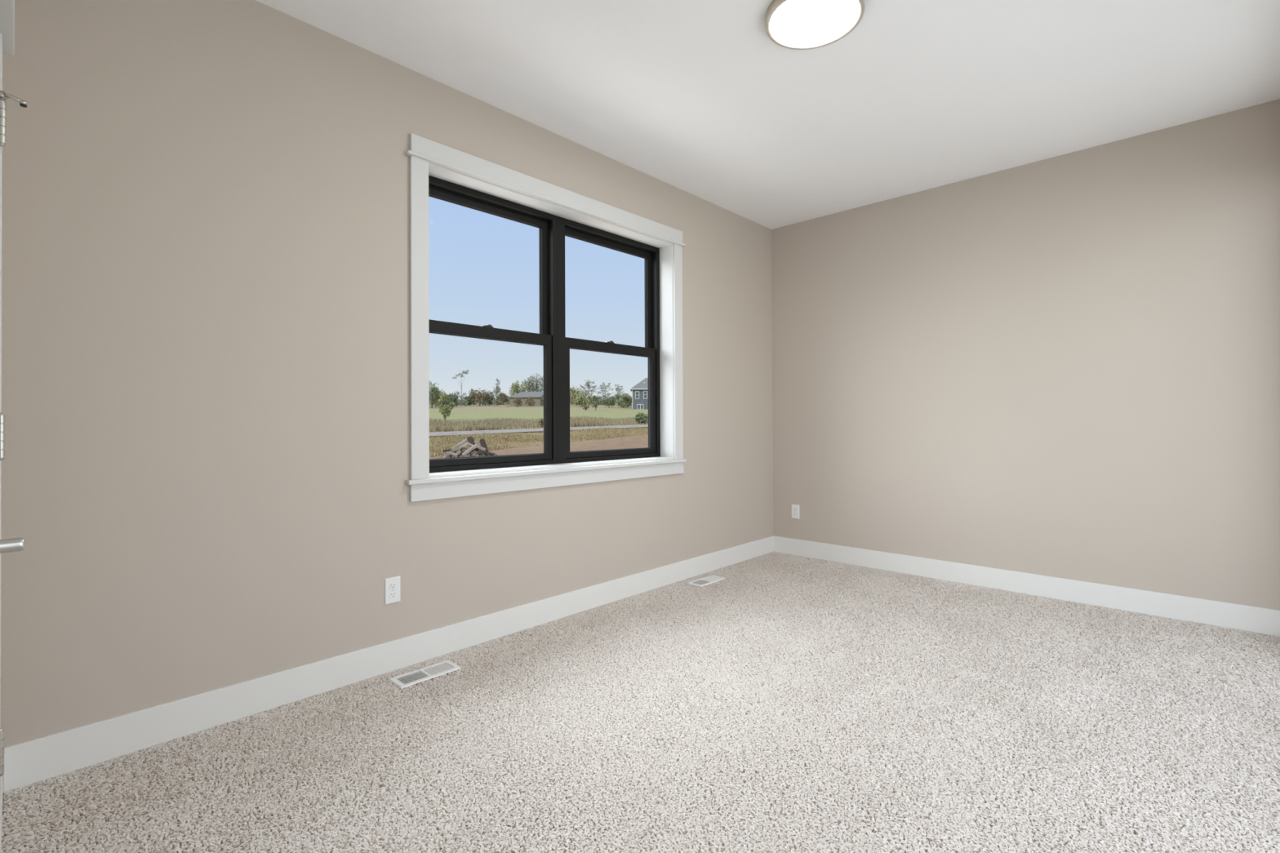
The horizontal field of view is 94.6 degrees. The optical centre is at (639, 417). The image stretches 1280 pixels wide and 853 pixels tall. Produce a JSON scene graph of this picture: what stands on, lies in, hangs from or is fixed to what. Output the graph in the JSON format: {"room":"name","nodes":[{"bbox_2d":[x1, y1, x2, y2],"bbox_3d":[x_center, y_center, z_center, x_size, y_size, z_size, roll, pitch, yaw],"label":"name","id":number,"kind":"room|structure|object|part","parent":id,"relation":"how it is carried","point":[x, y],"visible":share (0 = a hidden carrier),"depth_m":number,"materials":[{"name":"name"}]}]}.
{"room":"empty bedroom","nodes":[
{"label":"empty bedroom","id":0,"kind":"room"},
{"bbox_2d":[0,0,773,746],"bbox_3d":[-0.476,-0.157,3.477,0.190,2.903,4.858,-1,-1,43],"label":"wall","id":1,"kind":"structure","parent":0,"point":[206,228],"depth_m":2.26,"materials":[{"name":"paint"}]},
{"bbox_2d":[3,535,774,795],"bbox_3d":[-0.391,1.073,3.405,0.014,0.139,4.461,-1,-1,43],"label":"baseboard","id":2,"kind":"structure","parent":1,"relation":"attached to","point":[28,762],"depth_m":2.37,"materials":[{"name":"white paint"}]},
{"bbox_2d":[384,576,399,604],"bbox_3d":[-1.109,0.777,2.651,0.009,0.115,0.070,-1,-1,43],"label":"electrical outlet","id":3,"kind":"object","parent":1,"relation":"attached to","point":[392,585],"visible":1,"depth_m":2.65,"materials":[{"name":"white plastic"}]},
{"bbox_2d":[389,582,396,589],"bbox_3d":[-1.108,0.758,2.650,0.003,0.026,0.034,-1,-1,43],"label":"receptacle","id":4,"kind":"object","parent":3,"relation":"attached to","point":[392,585],"depth_m":2.65,"materials":[{"name":"white plastic"}]},
{"bbox_2d":[389,591,396,598],"bbox_3d":[-1.108,0.797,2.650,0.003,0.026,0.034,-1,-1,43],"label":"receptacle","id":5,"kind":"object","parent":3,"relation":"attached to","point":[392,594],"depth_m":2.65,"materials":[{"name":"white plastic"}]},
{"bbox_2d":[405,133,686,502],"bbox_3d":[-0.449,-0.457,3.493,0.243,1.694,2.006,-1,-1,43],"label":"window","id":6,"kind":"structure","parent":1,"relation":"in","point":[663,264],"depth_m":3.46,"materials":[{"name":"white paint"}]},
{"bbox_3d":[-1.026,-0.459,2.747,0.018,1.491,0.086,-1,-1,43],"label":"casing","id":7,"kind":"part","parent":6,"relation":"part of","materials":[{"name":"white paint"}]},
{"bbox_3d":[-0.837,-0.795,3.225,0.031,0.733,0.808,-1,-1,43],"label":"sash","id":8,"kind":"part","parent":6,"relation":"part of","materials":[{"name":"clear glass"}]},
{"bbox_3d":[-0.806,-0.118,3.193,0.029,0.732,0.808,-1,-1,43],"label":"sash","id":9,"kind":"part","parent":6,"relation":"part of","materials":[{"name":"black plastic"}]},
{"bbox_3d":[-0.823,-0.460,3.210,0.088,1.470,0.876,-1,-1,43],"label":"frame","id":10,"kind":"part","parent":6,"relation":"part of","materials":[{"name":"black plastic"}]},
{"bbox_3d":[-0.382,-1.261,3.436,0.020,0.087,1.968,-1,-1,43],"label":"head casing","id":11,"kind":"part","parent":6,"relation":"part of","materials":[{"name":"white paint"}]},
{"bbox_3d":[-0.212,-0.793,3.887,0.031,0.733,0.822,-1,-1,43],"label":"sash","id":12,"kind":"part","parent":6,"relation":"part of","materials":[{"name":"clear glass"}]},
{"bbox_3d":[-0.181,-0.116,3.856,0.029,0.732,0.822,-1,-1,43],"label":"sash","id":13,"kind":"part","parent":6,"relation":"part of","materials":[{"name":"black plastic"}]},
{"bbox_3d":[-0.197,-0.458,3.872,0.088,1.470,0.890,-1,-1,43],"label":"frame","id":14,"kind":"part","parent":6,"relation":"part of","materials":[{"name":"black plastic"}]},
{"bbox_3d":[0.265,-0.455,4.114,0.018,1.491,0.084,-1,-1,43],"label":"casing","id":15,"kind":"part","parent":6,"relation":"part of","materials":[{"name":"white paint"}]},
{"bbox_2d":[1,551,1279,852],"bbox_3d":[0.733,1.206,2.332,3.500,0.151,4.858,-1,-1,43],"label":"floor","id":16,"kind":"structure","parent":0,"point":[784,703],"depth_m":2.04,"materials":[{"name":"carpet"}]},
{"bbox_2d":[388,660,462,688],"bbox_3d":[-0.943,1.131,2.601,0.123,0.012,0.280,-1,-1,43],"label":"floor vent","id":17,"kind":"object","parent":16,"relation":"in","point":[437,669],"visible":1,"depth_m":2.59,"materials":[{"name":"white metal"}]},
{"bbox_3d":[-0.943,1.137,2.601,0.083,0.001,0.232,-1,-1,43],"label":"damper plate","id":18,"kind":"part","parent":17,"relation":"part of","materials":[{"name":"white metal"}]},
{"bbox_2d":[687,575,724,586],"bbox_3d":[0.459,1.135,4.088,0.124,0.012,0.278,-1,-1,43],"label":"floor vent","id":19,"kind":"object","parent":16,"relation":"in","point":[708,580],"visible":1,"depth_m":4.08,"materials":[{"name":"white metal"}]},
{"bbox_2d":[255,0,1279,229],"bbox_3d":[0.721,-1.711,2.351,3.500,0.180,4.858,-1,-1,43],"label":"ceiling","id":20,"kind":"structure","parent":0,"point":[696,97],"depth_m":2.82,"materials":[{"name":"paint"}]},
{"bbox_2d":[764,0,864,49],"bbox_3d":[0.695,-1.603,2.360,0.381,0.037,0.381,-1,-1,43],"label":"ceiling light","id":21,"kind":"object","parent":20,"relation":"in","point":[794,24],"visible":1,"depth_m":2.37,"materials":[{"name":"silver metal"}]},
{"bbox_2d":[771,98,1279,609],"bbox_3d":[2.399,-0.166,3.973,3.310,2.903,0.190,-1,-1,43],"label":"wall","id":22,"kind":"structure","parent":0,"point":[1067,366],"depth_m":3.66,"materials":[{"name":"paint"}]},
{"bbox_2d":[791,504,799,519],"bbox_3d":[1.285,0.781,4.886,0.070,0.115,0.009,-1,-1,43],"label":"electrical outlet","id":23,"kind":"object","parent":22,"relation":"attached to","point":[795,508],"visible":1,"depth_m":4.88,"materials":[{"name":"white plastic"}]},
{"bbox_2d":[773,535,1279,636],"bbox_3d":[2.270,1.065,3.951,3.106,0.139,0.014,-1,-1,43],"label":"baseboard","id":24,"kind":"structure","parent":22,"relation":"attached to","point":[1226,615],"depth_m":3.65,"materials":[{"name":"white paint"}]},
{"bbox_3d":[-0.875,-0.174,0.644,3.120,2.903,0.190,-1,-1,43],"label":"wall","id":25,"kind":"structure","parent":0,"visible":0},
{"bbox_2d":[0,775,3,852],"bbox_3d":[-0.804,1.057,0.716,3.106,0.139,0.017,-1,-1,43],"label":"baseboard","id":26,"kind":"structure","parent":25,"relation":"attached to","point":[2,776],"depth_m":1.56,"materials":[{"name":"white paint"}]},
{"bbox_2d":[0,0,27,777],"bbox_3d":[-1.297,0.051,1.089,0.993,2.161,0.239,-1,-1,43],"label":"door","id":27,"kind":"structure","parent":25,"relation":"in","point":[6,6],"depth_m":1.41,"materials":[{"name":"white paint"}]},
{"bbox_3d":[-1.561,0.107,1.432,0.088,2.055,0.016,-1,-1,43],"label":"casing","id":28,"kind":"part","parent":27,"relation":"part of","materials":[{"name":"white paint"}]},
{"bbox_3d":[-1.003,0.203,0.928,0.066,0.066,0.051,-1,-1,43],"label":"handle","id":29,"kind":"part","parent":27,"relation":"part of","materials":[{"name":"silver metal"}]},
{"label":"outside","id":30,"kind":"structure","parent":0,"visible":0},
{"bbox_2d":[429,399,648,471],"bbox_3d":[-50.022,-5.088,209.540,587.546,17.108,587.180,-1,-1,43],"label":"ground","id":31,"kind":"structure","parent":30,"point":[459,413],"depth_m":103.64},
{"bbox_2d":[429,381,441,408],"bbox_3d":[-59.118,-6.307,168.099,5.228,8.123,5.553,-1,-1,43],"label":"tree","id":32,"kind":"object","parent":31,"relation":"on","point":[433,393],"visible":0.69,"depth_m":167.66,"materials":[{"name":"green plant"}]},
{"bbox_2d":[434,389,448,407],"bbox_3d":[-59.568,-5.487,176.140,4.715,5.816,4.848,-1,-1,43],"label":"tree","id":33,"kind":"object","parent":31,"relation":"on","point":[442,389],"visible":0.11,"depth_m":175.89,"materials":[{"name":"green plant"}]},
{"bbox_2d":[436,391,455,420],"bbox_3d":[-28.338,-1.505,86.009,3.005,4.316,2.501,-1,-1,43],"label":"shrub","id":34,"kind":"object","parent":31,"relation":"on","point":[446,407],"visible":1,"depth_m":85.39,"materials":[{"name":"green plant"}]},
{"bbox_2d":[447,392,458,406],"bbox_3d":[-60.390,-5.613,190.042,4.196,4.996,4.346,-1,-1,43],"label":"tree","id":35,"kind":"object","parent":31,"relation":"on","point":[455,397],"visible":0.79,"depth_m":189.44,"materials":[{"name":"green plant"}]},
{"bbox_2d":[451,369,468,406],"bbox_3d":[-59.570,-10.051,196.048,4.345,13.395,4.314,-1,-1,43],"label":"tree","id":36,"kind":"object","parent":31,"relation":"on","point":[462,402],"visible":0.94,"depth_m":196.03,"materials":[{"name":"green plant"}]},
{"bbox_2d":[440,445,497,457],"bbox_3d":[-8.668,1.789,29.994,2.841,0.721,1.999,0,0,6],"label":"rubble","id":37,"kind":"object","parent":31,"relation":"on","point":[473,453],"visible":0.6,"depth_m":29.52,"materials":[{"name":"grey stone"}]},
{"bbox_2d":[446,451,458,456],"bbox_3d":[-9.289,1.806,29.289,0.667,0.222,0.136,0,0,20],"label":"timber","id":38,"kind":"object","parent":37,"relation":"on","point":[447,452],"visible":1,"depth_m":29.23,"materials":[{"name":"beige wood"}]},
{"bbox_2d":[450,438,467,450],"bbox_3d":[-9.091,1.353,30.041,1.019,0.682,0.190,0,0,-33],"label":"timber","id":39,"kind":"object","parent":37,"relation":"on","point":[465,441],"visible":0.94,"depth_m":29.92,"materials":[{"name":"grey wood"}]},
{"bbox_2d":[458,442,468,448],"bbox_3d":[-8.862,1.435,29.740,0.519,0.363,0.149,0,0,-16],"label":"timber","id":40,"kind":"object","parent":37,"relation":"on","point":[465,444],"visible":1,"depth_m":29.68,"materials":[{"name":"grey wood"}]},
{"bbox_2d":[462,444,478,456],"bbox_3d":[-8.430,1.617,29.291,0.795,0.586,0.182,0,0,-34],"label":"timber","id":41,"kind":"object","parent":37,"relation":"on","point":[474,446],"visible":1,"depth_m":29.23,"materials":[{"name":"grey wood"}]},
{"bbox_2d":[466,436,475,444],"bbox_3d":[-8.537,1.271,30.036,0.591,0.575,0.260,-1,-1,41],"label":"timber","id":42,"kind":"object","parent":37,"relation":"on","point":[470,439],"visible":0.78,"depth_m":30.02,"materials":[{"name":"grey wood"}]},
{"bbox_2d":[476,445,486,450],"bbox_3d":[-7.939,1.525,29.441,0.602,0.331,0.172,0,0,11],"label":"timber","id":43,"kind":"object","parent":37,"relation":"on","point":[477,446],"visible":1,"depth_m":29.36,"materials":[{"name":"grey wood"}]},
{"bbox_2d":[476,449,488,454],"bbox_3d":[-7.769,1.737,29.188,0.557,0.215,0.160,0,0,-23],"label":"timber","id":44,"kind":"object","parent":37,"relation":"on","point":[483,451],"visible":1,"depth_m":29.12,"materials":[{"name":"wood"}]},
{"bbox_2d":[479,439,488,450],"bbox_3d":[-7.881,1.409,29.791,0.433,0.622,0.242,-1,0,40],"label":"timber","id":45,"kind":"object","parent":37,"relation":"on","point":[482,442],"visible":0.83,"depth_m":29.76,"materials":[{"name":"grey wood"}]},
{"bbox_2d":[463,394,475,405],"bbox_3d":[-58.832,-5.925,205.196,4.164,4.476,4.137,-1,-1,43],"label":"tree","id":46,"kind":"object","parent":31,"relation":"on","point":[469,401],"visible":0.68,"depth_m":204.64,"materials":[{"name":"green plant"}]},
{"bbox_2d":[468,387,491,405],"bbox_3d":[-54.129,-6.844,200.075,6.803,6.634,7.094,-1,-1,43],"label":"tree","id":47,"kind":"object","parent":31,"relation":"on","point":[484,396],"visible":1,"depth_m":199.12,"materials":[{"name":"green plant"}]},
{"bbox_2d":[484,390,494,405],"bbox_3d":[-52.732,-6.615,206.078,5.304,5.728,4.654,-1,-1,43],"label":"tree","id":48,"kind":"object","parent":31,"relation":"on","point":[491,401],"visible":0.63,"depth_m":205.41,"materials":[{"name":"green plant"}]},
{"bbox_2d":[493,378,501,405],"bbox_3d":[-47.309,-8.247,195.940,4.124,9.693,4.185,-1,-1,43],"label":"tree","id":49,"kind":"object","parent":31,"relation":"on","point":[496,401],"visible":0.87,"depth_m":195.55,"materials":[{"name":"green plant"}]},
{"bbox_2d":[495,404,508,407],"bbox_3d":[-41.089,-3.237,175.927,4.993,0.850,4.951,-1,-1,43],"label":"grass bank","id":50,"kind":"object","parent":31,"relation":"on","point":[499,406],"visible":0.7,"depth_m":174.95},
{"bbox_2d":[498,391,508,404],"bbox_3d":[-44.005,-5.765,189.919,3.169,5.160,3.238,-1,-1,43],"label":"tree","id":51,"kind":"object","parent":31,"relation":"on","point":[502,396],"visible":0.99,"depth_m":189.44,"materials":[{"name":"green plant"}]},
{"bbox_2d":[504,394,510,404],"bbox_3d":[-50.408,-6.622,225.942,4.325,4.092,4.010,-1,-1,43],"label":"shrub","id":52,"kind":"object","parent":31,"relation":"on","point":[508,398],"visible":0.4,"depth_m":225.19,"materials":[{"name":"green plant"}]},
{"bbox_2d":[511,396,524,406],"bbox_3d":[-37.471,-4.640,181.107,3.430,3.373,3.217,-1,-1,43],"label":"shrub","id":53,"kind":"object","parent":31,"relation":"on","point":[517,400],"visible":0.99,"depth_m":180.70,"materials":[{"name":"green plant"}]},
{"bbox_2d":[508,380,528,398],"bbox_3d":[-43.640,-8.680,211.980,8.322,9.351,7.198,-1,-1,43],"label":"tree","id":54,"kind":"object","parent":31,"relation":"on","point":[515,387],"visible":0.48,"depth_m":211.29,"materials":[{"name":"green plant"}]},
{"bbox_2d":[508,391,543,406],"bbox_3d":[-35.853,-5.517,193.542,13.273,5.634,8.000,0,0,0],"label":"house","id":55,"kind":"structure","parent":31,"relation":"on","point":[524,395],"depth_m":190.05,"materials":[{"name":"grey"}]},
{"bbox_2d":[524,395,536,406],"bbox_3d":[-33.407,-4.776,180.881,4.085,3.611,3.766,-1,-1,43],"label":"shrub","id":56,"kind":"object","parent":31,"relation":"on","point":[531,399],"visible":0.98,"depth_m":180.73,"materials":[{"name":"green plant"}]},
{"bbox_2d":[520,373,543,391],"bbox_3d":[-40.191,-10.856,226.203,11.940,12.665,12.747,-1,-1,43],"label":"tree","id":57,"kind":"object","parent":31,"relation":"on","point":[534,386],"visible":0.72,"depth_m":224.75,"materials":[{"name":"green plant"}]},
{"bbox_2d":[429,426,648,457],"bbox_3d":[-4.072,1.283,48.087,15.024,1.894,58.497,-1,0,37],"label":"dry grass","id":58,"kind":"structure","parent":31,"relation":"on","point":[436,450],"depth_m":40.99,"materials":[{"name":"brown plant"}]},
{"bbox_2d":[429,415,648,431],"bbox_3d":[-10.552,0.436,76.082,37.647,2.871,80.454,-1,-1,43],"label":"meadow grass","id":59,"kind":"structure","parent":31,"relation":"on","point":[435,425],"depth_m":60.18,"materials":[{"name":"plant"}]},
{"bbox_2d":[537,417,543,426],"bbox_3d":[-9.343,0.630,58.001,1.497,1.256,1.403,0,0,20],"label":"shrub","id":60,"kind":"object","parent":31,"relation":"on","point":[540,422],"visible":0.51,"depth_m":57.61,"materials":[{"name":"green plant"}]},
{"bbox_2d":[539,394,543,406],"bbox_3d":[-29.752,-5.144,184.960,3.532,4.003,3.643,-1,-1,43],"label":"shrub","id":61,"kind":"object","parent":31,"relation":"on","point":[541,399],"visible":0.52,"depth_m":184.27,"materials":[{"name":"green plant"}]},
{"bbox_2d":[569,386,582,405],"bbox_3d":[-20.549,-6.768,190.102,5.954,6.970,6.148,-1,-1,43],"label":"tree","id":62,"kind":"object","parent":31,"relation":"on","point":[572,392],"visible":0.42,"depth_m":188.62,"materials":[{"name":"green plant"}]},
{"bbox_2d":[571,391,590,407],"bbox_3d":[-16.889,-5.103,171.992,4.883,5.012,5.327,-1,-1,43],"label":"tree","id":63,"kind":"object","parent":31,"relation":"on","point":[580,397],"visible":0.98,"depth_m":171.23,"materials":[{"name":"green plant"}]},
{"bbox_2d":[582,404,589,410],"bbox_3d":[-12.988,-2.280,142.019,1.638,1.683,1.822,-1,-1,43],"label":"shrub","id":64,"kind":"object","parent":31,"relation":"on","point":[587,406],"visible":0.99,"depth_m":141.82,"materials":[{"name":"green plant"}]},
{"bbox_2d":[578,379,599,405],"bbox_3d":[-17.131,-8.092,195.945,7.738,9.125,6.879,-1,-1,43],"label":"tree","id":65,"kind":"object","parent":31,"relation":"on","point":[589,381],"visible":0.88,"depth_m":195.72,"materials":[{"name":"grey plant"}]},
{"bbox_2d":[586,395,594,404],"bbox_3d":[-17.366,-6.165,208.158,3.717,4.205,3.444,-1,-1,43],"label":"shrub","id":66,"kind":"object","parent":31,"relation":"on","point":[590,397],"visible":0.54,"depth_m":207.56,"materials":[{"name":"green plant"}]},
{"bbox_2d":[591,395,599,410],"bbox_3d":[-10.554,-3.256,137.990,1.901,3.931,2.308,-1,-1,43],"label":"shrub","id":67,"kind":"object","parent":31,"relation":"on","point":[596,398],"visible":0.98,"depth_m":137.89,"materials":[{"name":"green plant"}]},
{"bbox_2d":[597,396,604,404],"bbox_3d":[-14.076,-5.880,209.907,3.326,3.460,3.442,-1,-1,43],"label":"shrub","id":68,"kind":"object","parent":31,"relation":"on","point":[599,400],"visible":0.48,"depth_m":209.13,"materials":[{"name":"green plant"}]},
{"bbox_2d":[595,382,613,405],"bbox_3d":[-11.524,-7.870,199.987,5.667,8.329,6.078,-1,-1,43],"label":"tree","id":69,"kind":"object","parent":31,"relation":"on","point":[602,383],"visible":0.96,"depth_m":199.56,"materials":[{"name":"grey plant"}]},
{"bbox_2d":[600,395,617,407],"bbox_3d":[-8.796,-4.397,167.994,5.129,3.877,4.563,-1,-1,43],"label":"tree","id":70,"kind":"object","parent":31,"relation":"on","point":[610,401],"visible":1,"depth_m":167.14,"materials":[{"name":"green plant"}]},
{"bbox_2d":[614,384,625,395],"bbox_3d":[-7.644,-7.679,204.069,4.178,7.617,4.167,-1,-1,43],"label":"tree","id":71,"kind":"object","parent":31,"relation":"on","point":[618,387],"visible":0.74,"depth_m":204.04,"materials":[{"name":"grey plant"}]},
{"bbox_2d":[614,392,631,408],"bbox_3d":[-4.528,-4.572,163.014,5.217,4.616,5.357,-1,-1,43],"label":"tree","id":72,"kind":"object","parent":31,"relation":"on","point":[625,402],"visible":1,"depth_m":162.32,"materials":[{"name":"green plant"}]},
{"bbox_2d":[630,377,648,408],"bbox_3d":[3.998,-5.558,154.515,12.890,9.483,9.890,0,0,0],"label":"house","id":73,"kind":"structure","parent":31,"relation":"on","point":[640,391],"depth_m":150.05,"materials":[{"name":"grey"}]},
{"bbox_3d":[-0.696,-5.604,150.021,0.814,1.654,0.020,0,0,0],"label":"pane","id":74,"kind":"part","parent":73,"relation":"part of","materials":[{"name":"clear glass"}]},
{"bbox_3d":[0.083,-2.614,150.001,1.408,1.075,0.020,0,0,0],"label":"pane","id":75,"kind":"part","parent":73,"relation":"part of","materials":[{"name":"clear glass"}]},
{"bbox_2d":[634,412,648,423],"bbox_3d":[0.176,0.235,65.956,1.399,1.589,1.524,-1,-1,43],"label":"shrub","id":76,"kind":"object","parent":31,"relation":"on","point":[640,418],"visible":0.99,"depth_m":65.66,"materials":[{"name":"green plant"}]},
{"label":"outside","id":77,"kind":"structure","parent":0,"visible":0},
{"bbox_2d":[429,424,648,435],"bbox_3d":[9.258,0.396,67.999,22.105,3.557,159.562,-1,-1,43],"label":"road","id":78,"kind":"structure","parent":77,"point":[499,431],"depth_m":49.97,"materials":[{"name":"grey asphalt"}]}
]}

